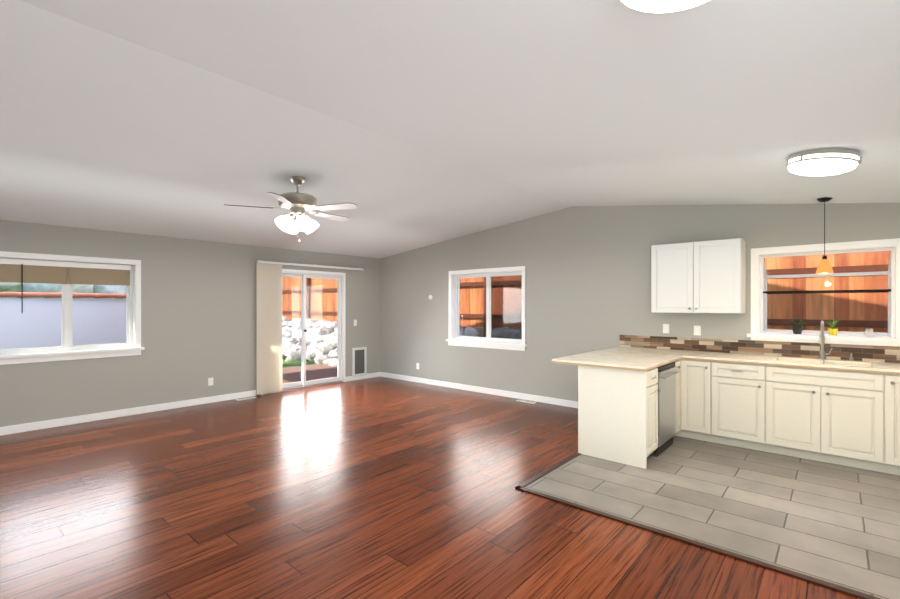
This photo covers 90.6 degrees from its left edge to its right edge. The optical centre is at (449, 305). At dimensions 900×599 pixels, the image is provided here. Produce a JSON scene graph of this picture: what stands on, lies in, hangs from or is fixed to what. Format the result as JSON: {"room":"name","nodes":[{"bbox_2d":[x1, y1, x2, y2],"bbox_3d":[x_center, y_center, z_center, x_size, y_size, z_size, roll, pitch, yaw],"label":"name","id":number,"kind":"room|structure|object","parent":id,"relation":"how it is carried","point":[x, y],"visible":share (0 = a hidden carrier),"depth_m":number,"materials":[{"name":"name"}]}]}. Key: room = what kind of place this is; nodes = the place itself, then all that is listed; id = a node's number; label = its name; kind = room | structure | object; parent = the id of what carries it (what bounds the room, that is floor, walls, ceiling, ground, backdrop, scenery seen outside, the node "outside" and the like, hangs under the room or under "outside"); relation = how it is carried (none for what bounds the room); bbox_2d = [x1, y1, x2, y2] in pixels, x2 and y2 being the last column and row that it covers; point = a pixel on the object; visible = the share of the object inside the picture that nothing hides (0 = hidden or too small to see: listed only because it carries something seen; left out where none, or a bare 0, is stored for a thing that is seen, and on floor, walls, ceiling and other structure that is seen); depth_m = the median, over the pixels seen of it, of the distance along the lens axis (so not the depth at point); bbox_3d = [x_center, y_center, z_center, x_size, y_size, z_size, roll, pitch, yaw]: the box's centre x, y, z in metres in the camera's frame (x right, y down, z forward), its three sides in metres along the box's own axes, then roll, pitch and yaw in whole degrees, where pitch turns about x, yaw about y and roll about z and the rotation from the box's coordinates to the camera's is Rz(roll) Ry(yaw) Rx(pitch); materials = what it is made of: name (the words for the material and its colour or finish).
{"room":"open-plan living kitchen","nodes":[
{"label":"open-plan living kitchen","id":0,"kind":"room"},
{"bbox_2d":[0,220,379,426],"bbox_3d":[-4.350,0.150,6.005,0.150,2.640,8.980,0,0,41],"label":"wall","id":1,"kind":"structure","parent":0,"point":[198,313],"depth_m":6.37,"materials":[{"name":"paint"}]},
{"bbox_2d":[0,251,144,364],"bbox_3d":[-4.730,0.028,5.520,0.195,1.285,1.560,0,0,41],"label":"window","id":2,"kind":"structure","parent":1,"relation":"in","point":[67,272],"depth_m":5.56,"materials":[{"name":"white"}]},
{"bbox_2d":[0,390,255,435],"bbox_3d":[-5.148,1.423,4.964,0.013,0.095,6.060,0,0,41],"label":"baseboard","id":3,"kind":"structure","parent":1,"relation":"attached to","point":[18,428],"depth_m":5.84,"materials":[{"name":"white wood"}]},
{"bbox_2d":[208,377,212,385],"bbox_3d":[-3.613,1.149,6.730,0.008,0.118,0.075,0,0,41],"label":"electrical outlet","id":4,"kind":"object","parent":1,"relation":"attached to","point":[210,381],"visible":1,"depth_m":6.72,"materials":[{"name":"white plastic"}]},
{"bbox_2d":[261,269,345,394],"bbox_3d":[-2.612,0.421,7.985,0.161,2.095,1.660,0,0,41],"label":"sliding door","id":5,"kind":"structure","parent":1,"relation":"in","point":[303,275],"depth_m":8.21,"materials":[{"name":"white"}]},
{"bbox_2d":[257,260,363,393],"bbox_3d":[-2.435,0.348,7.997,0.119,2.170,2.120,0,0,41],"label":"door blind","id":6,"kind":"object","parent":1,"relation":"attached to","point":[269,326],"visible":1,"depth_m":7.34,"materials":[{"name":"beige fabric"}]},
{"bbox_2d":[352,347,366,376],"bbox_3d":[-1.790,1.113,8.815,0.019,0.570,0.340,0,0,41],"label":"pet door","id":7,"kind":"structure","parent":1,"relation":"attached to","point":[359,361],"depth_m":8.82,"materials":[{"name":"white plastic"}]},
{"bbox_2d":[346,372,379,381],"bbox_3d":[-1.735,1.420,8.880,0.016,0.095,0.830,0,0,41],"label":"baseboard","id":8,"kind":"structure","parent":1,"relation":"attached to","point":[371,375],"depth_m":8.90,"materials":[{"name":"white wood"}]},
{"bbox_2d":[0,377,860,598],"bbox_3d":[-1.085,1.532,3.162,8.810,0.120,8.980,0,0,41],"label":"floor","id":9,"kind":"structure","parent":0,"point":[380,488],"depth_m":3.17,"materials":[{"name":"brown wood"}]},
{"bbox_2d":[235,397,256,400],"bbox_3d":[-3.211,1.465,7.017,0.100,0.008,0.300,0,0,41],"label":"floor vent","id":10,"kind":"object","parent":9,"relation":"in","point":[245,398],"visible":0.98,"depth_m":7.01,"materials":[{"name":"white plastic"}]},
{"bbox_2d":[516,399,535,403],"bbox_3d":[1.163,1.465,6.801,0.300,0.008,0.100,0,0,41],"label":"floor vent","id":11,"kind":"object","parent":9,"relation":"in","point":[526,401],"visible":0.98,"depth_m":6.79,"materials":[{"name":"white plastic"}]},
{"bbox_2d":[522,452,580,485],"bbox_3d":[0.933,1.465,4.017,0.050,0.012,1.080,0,0,41],"label":"trim","id":12,"kind":"structure","parent":9,"relation":"on","point":[573,456],"depth_m":3.97,"materials":[{"name":"brown"}]},
{"bbox_2d":[515,484,880,598],"bbox_3d":[1.788,1.467,2.510,3.320,0.012,0.050,0,0,41],"label":"trim","id":13,"kind":"structure","parent":9,"relation":"on","point":[823,583],"depth_m":2.68,"materials":[{"name":"brown"}]},
{"bbox_2d":[525,436,899,598],"bbox_3d":[2.768,1.469,3.612,3.290,0.006,2.940,0,0,41],"label":"tile floor","id":14,"kind":"structure","parent":9,"relation":"on","point":[836,524],"depth_m":3.30,"materials":[{"name":"grey tile"}]},
{"bbox_2d":[578,366,659,468],"bbox_3d":[1.637,1.026,4.346,0.644,0.879,0.378,0,0,41],"label":"base cabinet","id":15,"kind":"object","parent":14,"relation":"on","point":[641,399],"depth_m":4.18,"materials":[{"name":"paint"}]},
{"bbox_2d":[552,346,691,369],"bbox_3d":[2.004,0.567,4.965,0.920,0.038,1.878,0,0,41],"label":"countertop","id":16,"kind":"structure","parent":15,"relation":"on","point":[621,357],"depth_m":4.61,"materials":[{"name":"beige stone"}]},
{"bbox_2d":[660,362,675,453],"bbox_3d":[2.003,1.030,4.663,0.516,0.869,0.570,0,0,41],"label":"base cabinet","id":17,"kind":"object","parent":14,"relation":"on","point":[667,373],"depth_m":4.48,"materials":[{"name":"metal"}]},
{"bbox_2d":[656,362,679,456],"bbox_3d":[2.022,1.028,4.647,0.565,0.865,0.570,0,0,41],"label":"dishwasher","id":18,"kind":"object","parent":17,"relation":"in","point":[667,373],"depth_m":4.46,"materials":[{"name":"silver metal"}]},
{"bbox_2d":[676,358,687,437],"bbox_3d":[2.245,1.025,5.002,0.696,0.879,0.250,0,0,41],"label":"base cabinet","id":19,"kind":"object","parent":14,"relation":"on","point":[681,363],"depth_m":4.86,"materials":[{"name":"paint"}]},
{"bbox_2d":[688,358,719,443],"bbox_3d":[2.854,1.025,4.999,0.363,0.879,0.711,0,0,41],"label":"base cabinet","id":20,"kind":"object","parent":14,"relation":"on","point":[703,374],"depth_m":4.75,"materials":[{"name":"paint"}]},
{"bbox_2d":[720,362,755,449],"bbox_3d":[3.143,1.025,4.788,0.592,0.879,0.649,0,0,41],"label":"base cabinet","id":21,"kind":"object","parent":14,"relation":"on","point":[737,380],"depth_m":4.55,"materials":[{"name":"paint"}]},
{"bbox_2d":[756,358,871,469],"bbox_3d":[3.637,1.026,4.358,0.962,0.879,0.649,0,0,41],"label":"base cabinet","id":22,"kind":"object","parent":14,"relation":"on","point":[817,415],"depth_m":4.15,"materials":[{"name":"paint"}]},
{"bbox_2d":[680,350,899,373],"bbox_3d":[3.744,0.567,4.255,2.638,0.038,0.663,0,0,41],"label":"countertop","id":23,"kind":"structure","parent":22,"relation":"on","point":[748,359],"depth_m":4.42,"materials":[{"name":"beige stone"}]},
{"bbox_2d":[819,321,853,360],"bbox_3d":[3.834,0.350,4.427,0.266,0.397,0.221,0,0,41],"label":"faucet","id":24,"kind":"object","parent":23,"relation":"on","point":[822,357],"depth_m":4.44,"materials":[{"name":"silver metal"}]},
{"bbox_2d":[872,374,899,474],"bbox_3d":[4.134,1.026,3.925,0.602,0.879,0.649,0,0,41],"label":"base cabinet","id":25,"kind":"object","parent":14,"relation":"on","point":[885,387],"depth_m":3.84,"materials":[{"name":"paint"}]},
{"bbox_2d":[0,0,899,258],"bbox_3d":[-1.085,-1.191,3.160,8.510,0.674,8.680,0,0,41],"label":"ceiling","id":26,"kind":"structure","parent":0,"point":[405,125],"depth_m":2.87,"materials":[{"name":"paint"}]},
{"bbox_2d":[224,176,357,240],"bbox_3d":[-1.543,-0.977,4.577,1.282,0.631,1.267,0,0,41],"label":"room ceiling fan","id":27,"kind":"object","parent":26,"relation":"hanging from","point":[297,204],"visible":1,"depth_m":4.44,"materials":[{"name":"silver metal"}]},
{"bbox_2d":[621,0,708,12],"bbox_3d":[0.691,-1.024,1.362,0.376,0.121,0.370,10,7,41],"label":"flush-mount light","id":28,"kind":"object","parent":26,"relation":"attached to","point":[658,6],"visible":1,"depth_m":1.45,"materials":[{"name":"white glass"}]},
{"bbox_2d":[786,148,861,175],"bbox_3d":[2.604,-0.986,3.117,0.406,0.121,0.400,10,7,41],"label":"flush-mount light","id":29,"kind":"object","parent":26,"relation":"attached to","point":[824,162],"visible":1,"depth_m":3.00,"materials":[{"name":"white glass"}]},
{"bbox_2d":[816,197,833,273],"bbox_3d":[3.676,-0.683,4.371,0.136,0.735,0.136,0,0,41],"label":"light","id":30,"kind":"object","parent":26,"relation":"hanging from","point":[824,267],"visible":0.96,"depth_m":4.35,"materials":[{"name":"orange glass"}]},
{"bbox_2d":[380,203,899,401],"bbox_3d":[1.815,-0.426,6.490,8.510,3.790,0.150,0,0,41],"label":"wall","id":31,"kind":"structure","parent":0,"point":[588,278],"depth_m":6.43,"materials":[{"name":"paint"}]},
{"bbox_2d":[380,372,577,407],"bbox_3d":[0.502,1.421,7.526,5.169,0.095,0.013,0,0,41],"label":"baseboard","id":32,"kind":"structure","parent":31,"relation":"attached to","point":[568,403],"depth_m":7.40,"materials":[{"name":"white wood"}]},
{"bbox_2d":[446,266,526,350],"bbox_3d":[0.609,0.046,7.497,1.640,1.325,0.195,0,0,41],"label":"window","id":33,"kind":"structure","parent":31,"relation":"in","point":[487,341],"depth_m":7.49,"materials":[{"name":"white plastic"}]},
{"bbox_2d":[663,324,668,332],"bbox_3d":[2.716,0.290,5.599,0.075,0.118,0.008,0,0,41],"label":"electrical outlet","id":34,"kind":"object","parent":31,"relation":"attached to","point":[665,328],"visible":1,"depth_m":5.60,"materials":[{"name":"white plastic"}]},
{"bbox_2d":[694,325,700,334],"bbox_3d":[2.980,0.300,5.370,0.075,0.118,0.008,0,0,41],"label":"electrical outlet","id":35,"kind":"object","parent":31,"relation":"attached to","point":[697,330],"visible":1,"depth_m":5.36,"materials":[{"name":"white plastic"}]},
{"bbox_2d":[651,238,745,312],"bbox_3d":[2.894,-0.322,5.225,0.920,0.815,0.332,0,0,41],"label":"upper cabinet","id":36,"kind":"object","parent":31,"relation":"attached to","point":[702,276],"depth_m":5.06,"materials":[{"name":"paint"}]},
{"bbox_2d":[620,335,899,362],"bbox_3d":[3.619,0.470,4.811,3.558,0.155,0.010,0,0,41],"label":"backsplash","id":37,"kind":"structure","parent":31,"relation":"attached to","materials":[{"name":"tile"}]},
{"bbox_2d":[747,238,899,346],"bbox_3d":[4.015,-0.125,4.799,1.290,1.028,0.610,0,0,41],"label":"garden window","id":38,"kind":"structure","parent":31,"relation":"in","point":[760,331],"depth_m":4.73,"materials":[{"name":"white"}]},
{"bbox_2d":[790,317,804,333],"bbox_3d":[3.858,0.222,4.947,0.132,0.188,0.145,0,0,41],"label":"bushy plant","id":39,"kind":"object","parent":38,"relation":"on","point":[797,329],"visible":1,"depth_m":4.92,"materials":[{"name":"green plant"}]},
{"bbox_2d":[824,317,843,334],"bbox_3d":[4.091,0.220,4.765,0.183,0.191,0.187,0,0,41],"label":"spiky plant","id":40,"kind":"object","parent":38,"relation":"on","point":[833,331],"visible":0.98,"depth_m":4.73,"materials":[{"name":"green plant"}]},
{"bbox_2d":[865,328,873,336],"bbox_3d":[4.294,0.275,4.564,0.066,0.082,0.064,0,0,41],"label":"decorative jar","id":41,"kind":"object","parent":38,"relation":"on","point":[869,332],"visible":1,"depth_m":4.54,"materials":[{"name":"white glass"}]},
{"label":"outside","id":42,"kind":"structure","parent":0,"visible":0},
{"bbox_2d":[282,359,313,367],"bbox_3d":[-2.464,1.545,12.001,70.000,0.040,65.000,0,0,41],"label":"ground","id":43,"kind":"structure","parent":42,"point":[286,363],"depth_m":11.72,"materials":[{"name":"green plant"}]},
{"bbox_2d":[0,292,126,348],"bbox_3d":[-9.388,0.644,6.335,0.360,1.770,13.362,0,0,41],"label":"fence","id":44,"kind":"object","parent":43,"relation":"on","point":[47,338],"depth_m":8.41,"materials":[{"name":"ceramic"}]},
{"bbox_2d":[0,282,126,293],"bbox_3d":[-6.034,-2.165,8.911,28.210,7.384,24.049,0,0,41],"label":"trees","id":45,"kind":"object","parent":43,"relation":"on","point":[28,287],"depth_m":11.81,"materials":[{"name":"green plant"}]},
{"bbox_2d":[282,364,336,383],"bbox_3d":[-2.154,1.511,10.737,2.748,0.030,10.500,0,0,41],"label":"patio","id":46,"kind":"structure","parent":43,"relation":"on","point":[314,371],"depth_m":9.81,"materials":[{"name":"concrete"}]},
{"bbox_2d":[290,319,509,361],"bbox_3d":[-1.561,1.019,13.038,28.000,1.010,4.350,0,0,41],"label":"berm","id":47,"kind":"structure","parent":43,"relation":"on","point":[481,332],"depth_m":10.20,"materials":[{"name":"grey stone"}]},
{"bbox_2d":[282,315,521,366],"bbox_3d":[-4.207,1.028,13.313,17.902,1.379,2.296,0,0,41],"label":"rocks","id":48,"kind":"object","parent":47,"relation":"on","point":[312,341],"depth_m":12.60},
{"bbox_2d":[282,251,890,336],"bbox_3d":[-2.147,0.044,12.402,28.052,2.960,0.121,0,0,41],"label":"fence","id":49,"kind":"object","parent":43,"relation":"on","point":[773,310],"depth_m":6.31,"materials":[{"name":"brown wood"}]}
]}

